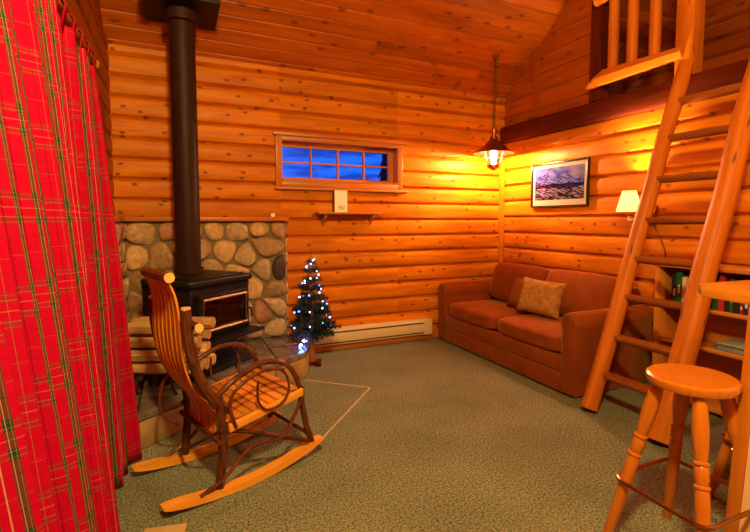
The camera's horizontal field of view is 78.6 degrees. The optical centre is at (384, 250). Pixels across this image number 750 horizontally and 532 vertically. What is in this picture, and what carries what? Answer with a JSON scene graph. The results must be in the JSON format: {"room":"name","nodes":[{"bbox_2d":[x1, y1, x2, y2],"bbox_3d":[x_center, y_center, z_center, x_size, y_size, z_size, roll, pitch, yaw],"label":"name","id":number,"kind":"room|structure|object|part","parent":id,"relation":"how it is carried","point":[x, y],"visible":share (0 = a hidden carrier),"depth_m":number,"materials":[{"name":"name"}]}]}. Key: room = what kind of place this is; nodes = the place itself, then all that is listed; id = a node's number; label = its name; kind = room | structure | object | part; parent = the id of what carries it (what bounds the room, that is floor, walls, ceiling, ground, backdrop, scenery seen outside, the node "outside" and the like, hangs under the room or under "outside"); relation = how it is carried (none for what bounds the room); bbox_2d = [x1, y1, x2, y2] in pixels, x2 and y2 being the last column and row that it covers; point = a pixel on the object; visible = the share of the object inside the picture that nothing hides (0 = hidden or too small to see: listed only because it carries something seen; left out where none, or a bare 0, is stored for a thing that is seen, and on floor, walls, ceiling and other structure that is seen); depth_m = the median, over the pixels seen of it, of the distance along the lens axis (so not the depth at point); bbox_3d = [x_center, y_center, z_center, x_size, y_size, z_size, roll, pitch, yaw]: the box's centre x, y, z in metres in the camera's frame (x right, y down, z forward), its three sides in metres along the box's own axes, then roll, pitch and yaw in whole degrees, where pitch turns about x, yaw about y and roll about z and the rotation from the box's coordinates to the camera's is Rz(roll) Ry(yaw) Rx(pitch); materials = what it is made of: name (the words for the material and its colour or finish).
{"room":"cabin living room","nodes":[
{"label":"cabin living room","id":0,"kind":"room"},
{"bbox_2d":[60,0,114,215],"bbox_3d":[-0.840,-1.392,0.582,0.138,5.200,6.528,-2,4,-25],"label":"wall","id":1,"kind":"structure","parent":0,"point":[87,15],"depth_m":3.08,"materials":[{"name":"brown wood"}]},
{"bbox_2d":[56,0,99,68],"bbox_3d":[-1.077,-0.890,1.389,0.113,0.056,2.128,-2,4,-25],"label":"curtain rod","id":2,"kind":"object","parent":1,"relation":"attached to","point":[60,7],"visible":0.45,"depth_m":1.94,"materials":[{"name":"brown wood"}]},
{"bbox_2d":[0,0,141,531],"bbox_3d":[-0.999,0.111,1.452,0.276,2.059,2.041,-2,4,-26],"label":"plaid curtain","id":3,"kind":"object","parent":2,"relation":"hanging from","point":[70,431],"visible":0.99,"depth_m":1.24,"materials":[{"name":"fabric"}]},
{"bbox_2d":[107,43,505,336],"bbox_3d":[-0.435,-0.346,4.459,4.013,2.592,0.188,-2,4,-25],"label":"wall","id":4,"kind":"structure","parent":0,"point":[445,229],"depth_m":4.35,"materials":[{"name":"brown wood"}]},
{"bbox_2d":[272,131,408,192],"bbox_3d":[-0.414,-0.822,4.412,1.342,0.508,0.214,-2,4,-25],"label":"window","id":5,"kind":"structure","parent":4,"relation":"in","point":[393,149],"depth_m":4.36,"materials":[{"name":"brown wood"}]},
{"bbox_3d":[-0.447,-0.832,4.436,1.146,0.345,0.040,-2,4,-25],"label":"sash","id":6,"kind":"part","parent":5,"relation":"part of","materials":[{"name":"brown wood"}]},
{"bbox_2d":[315,212,382,224],"bbox_3d":[-0.333,-0.301,4.327,0.635,0.120,0.131,-2,4,-25],"label":"wall shelf","id":7,"kind":"object","parent":4,"relation":"attached to","point":[324,214],"visible":1,"depth_m":4.27,"materials":[{"name":"brown wood"}]},
{"bbox_2d":[332,190,346,211],"bbox_3d":[-0.418,-0.458,4.269,0.135,0.200,0.043,-2,4,-31],"label":"book","id":8,"kind":"object","parent":7,"relation":"on","point":[339,197],"visible":0.95,"depth_m":4.25,"materials":[{"name":"beige paper"}]},
{"bbox_2d":[302,317,431,346],"bbox_3d":[-0.139,0.807,4.523,1.360,0.162,0.076,-2,4,-25],"label":"baseboard heater","id":9,"kind":"object","parent":4,"relation":"attached to","point":[394,329],"visible":0.94,"depth_m":4.52,"materials":[{"name":"beige metal"}]},
{"bbox_3d":[0.453,0.762,4.754,0.060,0.060,0.005,-2,4,-25],"label":"plate","id":10,"kind":"part","parent":9,"relation":"part of","materials":[{"name":"beige metal"}]},
{"bbox_2d":[314,330,434,352],"bbox_3d":[-0.171,0.904,4.546,1.535,0.085,0.025,-2,4,-25],"label":"baseboard","id":11,"kind":"structure","parent":4,"relation":"attached to","point":[414,337],"depth_m":4.56,"materials":[{"name":"brown wood"}]},
{"bbox_2d":[99,0,676,97],"bbox_3d":[1.668,-2.683,1.637,5.648,2.669,6.698,-2,4,-25],"label":"ceiling","id":12,"kind":"structure","parent":0,"point":[450,45],"depth_m":4.08,"materials":[{"name":"brown wood"}]},
{"bbox_2d":[142,0,220,30],"bbox_3d":[-1.463,-1.910,3.282,0.490,0.394,0.495,-2,4,-25],"label":"box","id":13,"kind":"object","parent":12,"relation":"attached to","point":[207,10],"visible":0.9,"depth_m":3.25,"materials":[{"name":"black"}]},
{"bbox_2d":[473,52,513,170],"bbox_3d":[1.098,-1.384,4.607,0.410,1.152,0.410,-2,4,-25],"label":"pendant lantern","id":14,"kind":"object","parent":12,"relation":"hanging from","point":[493,148],"visible":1,"depth_m":4.59,"materials":[{"name":"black metal"}]},
{"bbox_3d":[1.098,-1.052,4.630,0.410,0.148,0.410,-2,4,-25],"label":"lamp shade","id":15,"kind":"part","parent":14,"relation":"part of","materials":[{"name":"orange metal"}]},
{"bbox_3d":[1.098,-0.983,4.635,0.063,0.104,0.063,-2,4,-25],"label":"bulb","id":16,"kind":"part","parent":14,"relation":"part of","materials":[{"name":"white glass"}]},
{"bbox_3d":[1.098,-1.565,4.595,0.015,0.693,0.016,1,4,20],"label":"chain","id":17,"kind":"part","parent":14,"relation":"part of","materials":[{"name":"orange metal"}]},
{"bbox_2d":[115,337,732,531],"bbox_3d":[0.938,1.197,1.577,4.113,0.100,6.728,-2,4,-25],"label":"floor","id":18,"kind":"structure","parent":0,"point":[444,436],"depth_m":2.37,"materials":[{"name":"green carpet"}]},
{"bbox_2d":[144,523,186,531],"bbox_3d":[-0.867,1.130,1.769,0.160,0.008,0.200,-1,4,-13],"label":"board","id":19,"kind":"object","parent":18,"relation":"on","point":[177,527],"visible":1,"depth_m":1.85,"materials":[{"name":"brown wood"}]},
{"bbox_2d":[135,334,308,448],"bbox_3d":[-1.146,0.931,3.251,1.442,0.205,1.562,-2,4,-25],"label":"platform","id":20,"kind":"object","parent":18,"relation":"on","point":[154,428],"visible":0.38,"depth_m":2.95,"materials":[{"name":"grey stone"}]},
{"bbox_2d":[127,306,189,394],"bbox_3d":[-1.323,0.610,2.771,0.400,0.498,0.305,0,4,0],"label":"rack","id":21,"kind":"object","parent":20,"relation":"on","point":[135,375],"visible":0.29,"depth_m":2.70,"materials":[{"name":"black metal"}]},
{"bbox_2d":[132,362,202,374],"bbox_3d":[-1.305,0.691,2.688,0.454,0.077,0.074,0,4,1],"label":"log","id":22,"kind":"object","parent":21,"relation":"on","point":[138,367],"visible":0.46,"depth_m":2.65,"materials":[{"name":"brown wood"}]},
{"bbox_2d":[131,350,185,361],"bbox_3d":[-1.336,0.612,2.674,0.443,0.069,0.083,0,4,1],"label":"log","id":23,"kind":"object","parent":22,"relation":"on","point":[137,355],"visible":0.32,"depth_m":2.64,"materials":[{"name":"brown wood"}]},
{"bbox_2d":[129,336,201,347],"bbox_3d":[-1.325,0.537,2.676,0.487,0.072,0.080,0,4,1],"label":"log","id":24,"kind":"object","parent":23,"relation":"on","point":[135,342],"visible":0.39,"depth_m":2.65,"materials":[{"name":"brown wood"}]},
{"bbox_2d":[128,323,200,334],"bbox_3d":[-1.324,0.458,2.688,0.483,0.079,0.075,0,4,0],"label":"log","id":25,"kind":"object","parent":24,"relation":"on","point":[133,328],"visible":0.32,"depth_m":2.66,"materials":[{"name":"brown wood"}]},
{"bbox_2d":[132,357,209,369],"bbox_3d":[-1.319,0.684,2.778,0.494,0.077,0.079,0,4,0],"label":"log","id":26,"kind":"object","parent":21,"relation":"on","point":[205,361],"visible":0.16,"depth_m":2.75,"materials":[{"name":"brown wood"}]},
{"bbox_2d":[131,346,209,355],"bbox_3d":[-1.314,0.604,2.768,0.497,0.070,0.082,0,4,1],"label":"log","id":27,"kind":"object","parent":26,"relation":"on","point":[202,349],"visible":0.14,"depth_m":2.73,"materials":[{"name":"brown wood"}]},
{"bbox_2d":[130,334,201,336],"bbox_3d":[-1.324,0.530,2.772,0.402,0.073,0.083,0,4,0],"label":"log","id":28,"kind":"object","parent":27,"relation":"on","point":[201,334],"visible":0.07,"depth_m":2.74,"materials":[{"name":"brown wood"}]},
{"bbox_2d":[131,318,203,324],"bbox_3d":[-1.320,0.449,2.783,0.411,0.070,0.086,0,4,1],"label":"log","id":29,"kind":"object","parent":28,"relation":"on","point":[145,320],"visible":0.18,"depth_m":2.76,"materials":[{"name":"brown wood"}]},
{"bbox_2d":[207,353,215,364],"bbox_3d":[-1.295,0.678,2.859,0.459,0.076,0.078,0,4,0],"label":"log","id":30,"kind":"object","parent":21,"relation":"on","point":[213,355],"visible":0.11,"depth_m":2.85,"materials":[{"name":"brown wood"}]},
{"bbox_2d":[201,341,210,347],"bbox_3d":[-1.325,0.600,2.861,0.449,0.074,0.079,0,4,0],"label":"log","id":31,"kind":"object","parent":30,"relation":"on","point":[204,343],"visible":0.07,"depth_m":2.84,"materials":[{"name":"brown wood"}]},
{"bbox_2d":[201,329,210,339],"bbox_3d":[-1.324,0.521,2.854,0.461,0.070,0.077,0,4,0],"label":"log","id":32,"kind":"object","parent":31,"relation":"on","point":[206,333],"visible":0.16,"depth_m":2.83,"materials":[{"name":"brown wood"}]},
{"bbox_2d":[138,316,215,328],"bbox_3d":[-1.296,0.448,2.854,0.461,0.069,0.083,0,4,0],"label":"log","id":33,"kind":"object","parent":32,"relation":"on","point":[209,322],"visible":0.23,"depth_m":2.83,"materials":[{"name":"brown wood"}]},
{"bbox_2d":[114,216,288,339],"bbox_3d":[-1.259,0.286,3.359,1.362,1.065,1.190,-2,4,-25],"label":"stone wall","id":34,"kind":"structure","parent":20,"relation":"on","point":[256,246],"depth_m":3.87,"materials":[{"name":"brown stone"}]},
{"bbox_2d":[140,269,264,380],"bbox_3d":[-1.300,0.497,3.299,0.600,0.655,0.600,2,4,24],"label":"wood stove","id":35,"kind":"object","parent":20,"relation":"on","point":[221,295],"visible":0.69,"depth_m":3.20,"materials":[{"name":"black"}]},
{"bbox_2d":[164,5,203,273],"bbox_3d":[-1.464,-0.776,3.360,0.230,1.877,0.230,-2,4,-25],"label":"pipe","id":36,"kind":"object","parent":35,"relation":"on","point":[182,22],"visible":1,"depth_m":3.29,"materials":[{"name":"black metal"}]},
{"bbox_3d":[-1.345,0.196,3.299,0.500,0.055,0.600,2,4,24],"label":"plate","id":37,"kind":"part","parent":35,"relation":"part of","materials":[{"name":"black metal"}]},
{"bbox_3d":[-1.336,0.805,3.336,0.520,0.035,0.600,2,4,24],"label":"plate","id":38,"kind":"part","parent":35,"relation":"part of","materials":[{"name":"black metal"}]},
{"bbox_3d":[-1.129,0.425,3.217,0.035,0.270,0.470,2,4,24],"label":"door","id":39,"kind":"part","parent":35,"relation":"part of","materials":[{"name":"black metal"}]},
{"bbox_3d":[-1.127,0.425,3.216,0.006,0.202,0.402,2,4,24],"label":"door glass","id":40,"kind":"part","parent":35,"relation":"part of","materials":[{"name":"black glass"}]},
{"bbox_3d":[-1.110,0.425,3.208,0.020,0.225,0.418,2,4,24],"label":"door trim","id":41,"kind":"part","parent":35,"relation":"part of","materials":[{"name":"brown metal"}]},
{"bbox_3d":[-0.997,0.448,3.395,0.050,0.071,0.020,2,4,24],"label":"door handle","id":42,"kind":"part","parent":35,"relation":"part of","materials":[{"name":"brown metal"}]},
{"bbox_2d":[130,267,323,511],"bbox_3d":[-0.785,0.580,2.310,0.812,1.032,0.548,-4,5,-44],"label":"rocking chair","id":43,"kind":"object","parent":18,"relation":"on","point":[202,401],"visible":1,"depth_m":2.17,"materials":[{"name":"brown wood"}]},
{"bbox_3d":[-1.024,0.106,2.044,0.052,0.049,0.323,-4,5,-44],"label":"crest rail","id":44,"kind":"part","parent":43,"relation":"part of","materials":[{"name":"brown wood"}]},
{"bbox_3d":[-1.086,0.457,2.294,0.172,0.465,0.052,-4,5,-44],"label":"post","id":45,"kind":"part","parent":43,"relation":"part of","materials":[{"name":"brown wood"}]},
{"bbox_3d":[-1.030,0.837,2.373,0.066,0.446,0.046,-4,5,-44],"label":"leg","id":46,"kind":"part","parent":43,"relation":"part of","materials":[{"name":"brown wood"}]},
{"bbox_3d":[-0.795,0.478,1.991,0.173,0.466,0.051,-4,5,-44],"label":"post","id":47,"kind":"part","parent":43,"relation":"part of","materials":[{"name":"brown wood"}]},
{"bbox_3d":[-0.740,0.857,2.070,0.066,0.445,0.046,-4,5,-44],"label":"leg","id":48,"kind":"part","parent":43,"relation":"part of","materials":[{"name":"brown wood"}]},
{"bbox_3d":[-0.560,0.758,2.195,0.393,0.103,0.022,-4,5,-44],"label":"seat rail","id":49,"kind":"part","parent":43,"relation":"part of","materials":[{"name":"brown wood"}]},
{"bbox_3d":[-0.703,0.831,2.689,0.100,0.321,0.035,-4,5,-44],"label":"leg","id":50,"kind":"part","parent":43,"relation":"part of","materials":[{"name":"brown wood"}]},
{"bbox_3d":[-0.412,0.851,2.386,0.098,0.321,0.036,-4,5,-44],"label":"leg","id":51,"kind":"part","parent":43,"relation":"part of","materials":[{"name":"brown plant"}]},
{"bbox_2d":[286,249,341,366],"bbox_3d":[-0.637,0.485,3.924,0.482,1.005,0.429,2,4,25],"label":"tree","id":52,"kind":"object","parent":18,"relation":"on","point":[304,323],"visible":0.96,"depth_m":3.90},
{"bbox_2d":[291,258,329,345],"bbox_3d":[-0.604,0.427,3.910,0.379,0.721,0.273,-2,4,-25],"label":"fairy lights","id":53,"kind":"object","parent":52,"relation":"attached to","point":[306,266],"visible":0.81,"depth_m":3.85,"materials":[{"name":"white plastic"}]},
{"bbox_2d":[305,379,369,456],"bbox_3d":[-0.518,1.049,3.002,0.543,0.004,1.049,1,4,17],"label":"strip","id":54,"kind":"object","parent":18,"relation":"on","point":[350,408],"visible":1,"depth_m":3.15,"materials":[{"name":"gold metal"}]},
{"bbox_2d":[438,262,653,396],"bbox_3d":[1.311,0.559,4.141,0.841,0.799,1.836,-2,4,-25],"label":"sofa","id":55,"kind":"object","parent":18,"relation":"on","point":[475,317],"visible":0.8,"depth_m":3.67,"materials":[{"name":"brown fabric"}]},
{"bbox_3d":[0.943,0.615,4.900,0.800,0.585,0.160,-2,4,-25],"label":"arm","id":56,"kind":"part","parent":55,"relation":"part of","materials":[{"name":"brown fabric"}]},
{"bbox_3d":[0.786,0.875,4.348,0.030,0.140,0.765,-2,4,-25],"label":"skirt panel","id":57,"kind":"part","parent":55,"relation":"part of","materials":[{"name":"brown fabric"}]},
{"bbox_3d":[0.788,0.743,4.340,0.027,0.115,0.765,-2,4,-25],"label":"panel","id":58,"kind":"part","parent":55,"relation":"part of","materials":[{"name":"brown fabric"}]},
{"bbox_2d":[450,300,535,329],"bbox_3d":[1.071,0.610,4.454,0.660,0.157,0.758,-2,4,-25],"label":"seat cushion","id":59,"kind":"object","parent":55,"relation":"on","point":[472,314],"depth_m":4.30,"materials":[{"name":"brown fabric"}]},
{"bbox_3d":[1.313,0.827,4.169,0.790,0.250,1.695,-2,4,-25],"label":"frame","id":60,"kind":"part","parent":55,"relation":"part of","materials":[{"name":"brown fabric"}]},
{"bbox_2d":[507,277,523,307],"bbox_3d":[1.284,0.402,4.228,0.184,0.280,0.343,-2,4,-25],"label":"throw pillow","id":61,"kind":"object","parent":55,"relation":"on","point":[514,296],"visible":0.35,"depth_m":4.26,"materials":[{"name":"brown fabric"}]},
{"bbox_2d":[489,262,550,301],"bbox_3d":[1.338,0.335,4.559,0.265,0.408,0.758,-2,4,-25],"label":"cushion","id":62,"kind":"object","parent":55,"relation":"on","point":[504,275],"depth_m":4.57,"materials":[{"name":"brown fabric"}]},
{"bbox_3d":[1.111,0.922,3.646,0.030,0.140,0.765,-2,4,-25],"label":"skirt panel","id":63,"kind":"part","parent":55,"relation":"part of","materials":[{"name":"brown fabric"}]},
{"bbox_3d":[1.112,0.790,3.637,0.027,0.115,0.765,-2,4,-25],"label":"panel","id":64,"kind":"part","parent":55,"relation":"part of","materials":[{"name":"brown fabric"}]},
{"bbox_2d":[498,314,562,351],"bbox_3d":[1.389,0.657,3.764,0.660,0.157,0.758,-2,4,-25],"label":"seat cushion","id":65,"kind":"object","parent":55,"relation":"on","point":[534,332],"depth_m":3.64,"materials":[{"name":"brown fabric"}]},
{"bbox_2d":[516,277,566,319],"bbox_3d":[1.337,0.402,3.933,0.198,0.319,0.400,-4,5,-43],"label":"throw pillow","id":66,"kind":"object","parent":55,"relation":"on","point":[540,297],"visible":1,"depth_m":3.86,"materials":[{"name":"beige fabric"}]},
{"bbox_3d":[1.604,0.479,4.279,0.190,0.470,1.595,-2,4,-25],"label":"frame","id":67,"kind":"part","parent":55,"relation":"part of","materials":[{"name":"brown fabric"}]},
{"bbox_2d":[546,269,616,315],"bbox_3d":[1.657,0.381,3.869,0.265,0.408,0.758,-2,4,-25],"label":"cushion","id":68,"kind":"object","parent":55,"relation":"on","point":[584,291],"depth_m":3.74,"materials":[{"name":"brown fabric"}]},
{"bbox_3d":[1.644,0.717,3.381,0.800,0.585,0.160,-2,4,-25],"label":"arm","id":69,"kind":"part","parent":55,"relation":"part of","materials":[{"name":"brown fabric"}]},
{"bbox_2d":[581,56,749,444],"bbox_3d":[1.801,-0.116,2.854,0.942,2.352,0.605,-2,4,-25],"label":"ladder","id":70,"kind":"object","parent":18,"relation":"on","point":[694,308],"visible":0.97,"depth_m":2.77,"materials":[{"name":"brown wood"}]},
{"bbox_3d":[1.706,-0.132,3.081,0.925,2.344,0.112,-2,4,-25],"label":"rail","id":71,"kind":"part","parent":70,"relation":"part of","materials":[{"name":"brown wood"}]},
{"bbox_3d":[1.898,-0.101,2.642,0.941,2.352,0.137,-2,4,-25],"label":"rail","id":72,"kind":"part","parent":70,"relation":"part of","materials":[{"name":"brown wood"}]},
{"bbox_2d":[602,363,749,531],"bbox_3d":[1.098,0.793,1.664,0.403,0.695,0.404,-2,4,-25],"label":"bar stool","id":73,"kind":"object","parent":18,"relation":"on","point":[702,384],"visible":0.92,"depth_m":1.62,"materials":[{"name":"brown wood"}]},
{"bbox_3d":[0.928,0.804,1.725,0.196,0.664,0.052,1,4,18],"label":"leg","id":74,"kind":"part","parent":73,"relation":"part of","materials":[{"name":"brown wood"}]},
{"bbox_3d":[1.163,0.797,1.833,0.052,0.664,0.196,2,4,23],"label":"leg","id":75,"kind":"part","parent":73,"relation":"part of","materials":[{"name":"brown wood"}]},
{"bbox_3d":[1.098,0.466,1.642,0.290,0.040,0.290,-2,4,-25],"label":"seat","id":76,"kind":"part","parent":73,"relation":"part of","materials":[{"name":"brown wood"}]},
{"bbox_3d":[1.034,0.819,1.497,0.052,0.664,0.196,2,4,23],"label":"leg","id":77,"kind":"part","parent":73,"relation":"part of","materials":[{"name":"brown wood"}]},
{"bbox_3d":[1.268,0.812,1.605,0.196,0.664,0.052,1,4,18],"label":"leg","id":78,"kind":"part","parent":73,"relation":"part of","materials":[{"name":"brown wood"}]},
{"bbox_2d":[651,264,749,415],"bbox_3d":[2.304,0.593,2.690,0.258,0.955,1.415,-2,4,-25],"label":"bookcase","id":79,"kind":"object","parent":18,"relation":"on","point":[720,325],"visible":0.23,"depth_m":3.11,"materials":[{"name":"brown wood"}]},
{"bbox_3d":[2.027,0.568,3.303,0.248,0.924,0.030,-2,4,-25],"label":"panel","id":80,"kind":"part","parent":79,"relation":"part of","materials":[{"name":"brown wood"}]},
{"bbox_2d":[672,273,676,300],"bbox_3d":[2.066,0.257,3.192,0.154,0.208,0.034,-2,4,-25],"label":"book","id":81,"kind":"object","parent":79,"relation":"on","point":[674,277],"visible":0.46,"depth_m":3.16,"materials":[{"name":"black paper"}]},
{"bbox_2d":[676,271,690,301],"bbox_3d":[2.070,0.254,3.155,0.148,0.218,0.034,-2,4,-25],"label":"book","id":82,"kind":"object","parent":79,"relation":"on","point":[680,275],"visible":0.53,"depth_m":3.12,"materials":[{"name":"green paper"}]},
{"bbox_2d":[681,276,688,301],"bbox_3d":[2.091,0.271,3.133,0.159,0.188,0.022,-2,4,-25],"label":"book","id":83,"kind":"object","parent":79,"relation":"on","point":[683,278],"visible":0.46,"depth_m":3.10,"materials":[{"name":"brown paper"}]},
{"bbox_3d":[2.176,0.637,2.990,0.243,0.022,0.670,-2,4,-25],"label":"shelf","id":84,"kind":"part","parent":79,"relation":"part of","materials":[{"name":"brown wood"}]},
{"bbox_3d":[2.176,1.016,3.015,0.243,0.022,0.670,-2,4,-25],"label":"shelf","id":85,"kind":"part","parent":79,"relation":"part of","materials":[{"name":"brown wood"}]},
{"bbox_3d":[2.416,0.580,2.741,0.012,0.875,1.315,-2,4,-25],"label":"panel","id":86,"kind":"part","parent":79,"relation":"part of","materials":[{"name":"brown wood"}]},
{"bbox_2d":[712,278,719,310],"bbox_3d":[2.164,0.277,2.941,0.141,0.202,0.036,-2,4,-25],"label":"book","id":87,"kind":"object","parent":79,"relation":"on","point":[715,302],"visible":0.23,"depth_m":2.91,"materials":[{"name":"green paper"}]},
{"bbox_2d":[724,301,729,311],"bbox_3d":[2.205,0.287,2.891,0.153,0.187,0.030,-2,4,-25],"label":"book","id":88,"kind":"object","parent":79,"relation":"on","point":[726,303],"visible":0.2,"depth_m":2.87,"materials":[{"name":"black paper"}]},
{"bbox_2d":[712,346,743,355],"bbox_3d":[2.241,0.628,2.858,0.199,0.012,0.260,-2,4,-25],"label":"magazine","id":89,"kind":"object","parent":79,"relation":"on","point":[715,347],"visible":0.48,"depth_m":2.85,"materials":[{"name":"beige paper"}]},
{"bbox_2d":[717,346,743,353],"bbox_3d":[2.253,0.616,2.832,0.197,0.012,0.260,-2,4,-25],"label":"magazine","id":90,"kind":"object","parent":89,"relation":"on","point":[721,347],"visible":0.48,"depth_m":2.84,"materials":[{"name":"beige paper"}]},
{"bbox_2d":[712,342,743,351],"bbox_3d":[2.240,0.601,2.861,0.196,0.012,0.260,-2,4,-25],"label":"magazine","id":91,"kind":"object","parent":90,"relation":"on","point":[713,343],"visible":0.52,"depth_m":2.86,"materials":[{"name":"grey paper"}]},
{"bbox_2d":[717,338,744,349],"bbox_3d":[2.249,0.589,2.833,0.202,0.012,0.260,-2,4,-25],"label":"magazine","id":92,"kind":"object","parent":91,"relation":"on","point":[736,343],"visible":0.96,"depth_m":2.88,"materials":[{"name":"beige paper"}]},
{"bbox_2d":[718,274,738,310],"bbox_3d":[2.185,0.267,2.914,0.156,0.225,0.027,-2,4,-25],"label":"book","id":93,"kind":"object","parent":79,"relation":"on","point":[723,278],"visible":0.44,"depth_m":2.88,"materials":[{"name":"red paper"}]},
{"bbox_3d":[2.176,0.387,2.973,0.243,0.022,0.670,-2,4,-25],"label":"shelf","id":94,"kind":"part","parent":79,"relation":"part of","materials":[{"name":"brown wood"}]},
{"bbox_2d":[733,302,739,313],"bbox_3d":[2.212,0.297,2.834,0.138,0.175,0.032,-2,4,-25],"label":"book","id":95,"kind":"object","parent":79,"relation":"on","point":[736,306],"visible":0.18,"depth_m":2.81,"materials":[{"name":"black paper"}]},
{"bbox_2d":[729,278,746,312],"bbox_3d":[2.203,0.280,2.860,0.134,0.207,0.021,-2,4,-25],"label":"book","id":96,"kind":"object","parent":79,"relation":"on","point":[739,279],"visible":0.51,"depth_m":2.84,"materials":[{"name":"green paper"}]},
{"bbox_2d":[739,303,743,314],"bbox_3d":[2.228,0.301,2.811,0.137,0.172,0.021,-2,4,-25],"label":"book","id":97,"kind":"object","parent":79,"relation":"on","point":[741,304],"visible":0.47,"depth_m":2.79,"materials":[{"name":"red paper"}]},
{"bbox_2d":[743,304,748,314],"bbox_3d":[2.236,0.289,2.784,0.135,0.199,0.031,-2,4,-25],"label":"book","id":98,"kind":"object","parent":79,"relation":"on","point":[745,306],"visible":0.37,"depth_m":2.76,"materials":[{"name":"blue paper"}]},
{"bbox_2d":[698,280,749,531],"bbox_3d":[1.839,0.679,1.066,0.708,1.001,1.910,-2,4,-25],"label":"table","id":99,"kind":"object","parent":18,"relation":"on","point":[738,500],"depth_m":1.58,"materials":[{"name":"brown wood"}]},
{"bbox_2d":[698,280,749,304],"bbox_3d":[1.839,0.198,1.034,0.708,0.036,1.910,-2,4,-25],"label":"countertop","id":100,"kind":"structure","parent":99,"relation":"on","point":[732,291],"depth_m":1.66,"materials":[{"name":"brown wood"}]},
{"bbox_3d":[1.238,0.663,1.584,0.038,0.964,0.088,-2,4,-25],"label":"corner post","id":101,"kind":"part","parent":99,"relation":"part of","materials":[{"name":"brown wood"}]},
{"bbox_3d":[1.574,0.712,0.859,0.020,0.964,1.607,-2,4,-25],"label":"panel","id":102,"kind":"part","parent":99,"relation":"part of","materials":[{"name":"brown wood"}]},
{"bbox_2d":[709,399,738,495],"bbox_3d":[1.726,0.772,1.974,0.403,0.695,0.404,-2,4,-25],"label":"bar stool","id":103,"kind":"object","parent":18,"relation":"on","point":[724,454],"visible":0.32,"depth_m":2.05,"materials":[{"name":"brown wood"}]},
{"bbox_2d":[503,0,749,365],"bbox_3d":[2.711,-0.677,2.270,0.148,3.545,6.528,-2,4,-25],"label":"wall","id":104,"kind":"structure","parent":0,"point":[593,238],"depth_m":3.99,"materials":[{"name":"brown wood"}]},
{"bbox_2d":[498,145,504,262],"bbox_3d":[1.301,-0.442,5.118,0.056,1.455,0.056,-2,4,-25],"label":"trim","id":105,"kind":"structure","parent":104,"relation":"attached to","point":[502,163],"depth_m":5.10,"materials":[{"name":"brown wood"}]},
{"bbox_2d":[532,50,539,118],"bbox_3d":[1.524,-1.671,4.630,0.041,0.653,0.067,-2,4,-25],"label":"trim","id":106,"kind":"structure","parent":104,"relation":"attached to","point":[536,55],"depth_m":4.62,"materials":[{"name":"brown wood"}]},
{"bbox_2d":[530,157,590,207],"bbox_3d":[1.648,-0.630,4.360,0.028,0.428,0.710,-2,4,-25],"label":"framed picture","id":107,"kind":"object","parent":104,"relation":"attached to","point":[566,183],"visible":1,"depth_m":4.32,"materials":[{"name":"black"}]},
{"bbox_2d":[535,163,584,200],"bbox_3d":[1.648,-0.639,4.360,0.001,0.310,0.610,-2,4,-25],"label":"print","id":108,"kind":"object","parent":107,"relation":"attached to","point":[563,182],"depth_m":4.34},
{"bbox_2d":[589,0,608,102],"bbox_3d":[1.860,-1.901,3.959,0.102,1.202,0.128,-2,4,-25],"label":"trim","id":109,"kind":"structure","parent":104,"relation":"attached to","point":[598,40],"depth_m":3.93,"materials":[{"name":"brown wood"}]},
{"bbox_2d":[500,58,748,143],"bbox_3d":[2.654,-1.073,2.170,0.097,0.180,6.443,-2,4,-25],"label":"beam","id":110,"kind":"structure","parent":104,"relation":"attached to","point":[653,97],"depth_m":3.71,"materials":[{"name":"brown wood"}]},
{"bbox_2d":[585,0,705,89],"bbox_3d":[1.983,-1.900,3.566,0.163,1.288,0.895,-2,4,-25],"label":"loft railing","id":111,"kind":"object","parent":110,"relation":"on","point":[690,21],"visible":0.85,"depth_m":3.43,"materials":[{"name":"brown wood"}]},
{"bbox_3d":[1.948,-2.094,3.573,0.102,0.098,0.700,-2,4,-25],"label":"rail","id":112,"kind":"part","parent":111,"relation":"part of","materials":[{"name":"brown wood"}]},
{"bbox_3d":[1.933,-1.435,3.610,0.083,0.122,0.830,-2,4,-25],"label":"rail","id":113,"kind":"part","parent":111,"relation":"part of","materials":[{"name":"brown wood"}]},
{"bbox_3d":[2.162,-1.877,3.227,0.123,1.288,0.127,-2,4,-25],"label":"post","id":114,"kind":"part","parent":111,"relation":"part of","materials":[{"name":"brown wood"}]},
{"bbox_2d":[616,190,665,257],"bbox_3d":[1.951,0.078,3.534,0.336,1.070,0.180,1,4,9],"label":"wall lamp","id":115,"kind":"object","parent":104,"relation":"attached to","point":[629,200],"visible":0.68,"depth_m":3.46,"materials":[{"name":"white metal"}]},
{"bbox_3d":[1.873,-0.377,3.516,0.180,0.160,0.180,-2,4,-25],"label":"lamp shade","id":116,"kind":"part","parent":115,"relation":"part of","materials":[{"name":"beige fabric"}]},
{"bbox_3d":[2.051,-0.266,3.512,0.024,0.160,0.060,-2,4,-25],"label":"wall plate","id":117,"kind":"part","parent":115,"relation":"part of","materials":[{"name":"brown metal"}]},
{"bbox_3d":[2.067,0.211,3.478,0.030,0.812,0.118,-2,4,-25],"label":"power cord","id":118,"kind":"part","parent":115,"relation":"part of","materials":[{"name":"brown plastic"}]},
{"bbox_2d":[624,0,749,92],"bbox_3d":[4.180,-2.743,2.782,0.130,3.200,6.478,-2,4,-25],"label":"wall","id":119,"kind":"structure","parent":0,"point":[727,22],"depth_m":4.54,"materials":[{"name":"brown wood"}]},
{"label":"outside","id":120,"kind":"structure","parent":0,"visible":0},
{"bbox_3d":[-4.107,0.746,14.970,23.000,0.200,21.522,-2,4,-25],"label":"ground","id":121,"kind":"structure","parent":120,"visible":0},
{"bbox_2d":[378,154,386,180],"bbox_3d":[0.003,-0.671,9.005,1.203,3.430,1.221,-2,4,-25],"label":"spruce tree","id":122,"kind":"object","parent":121,"relation":"on","point":[383,173],"visible":0.09,"depth_m":8.88,"materials":[{"name":"black plant"}]}
]}

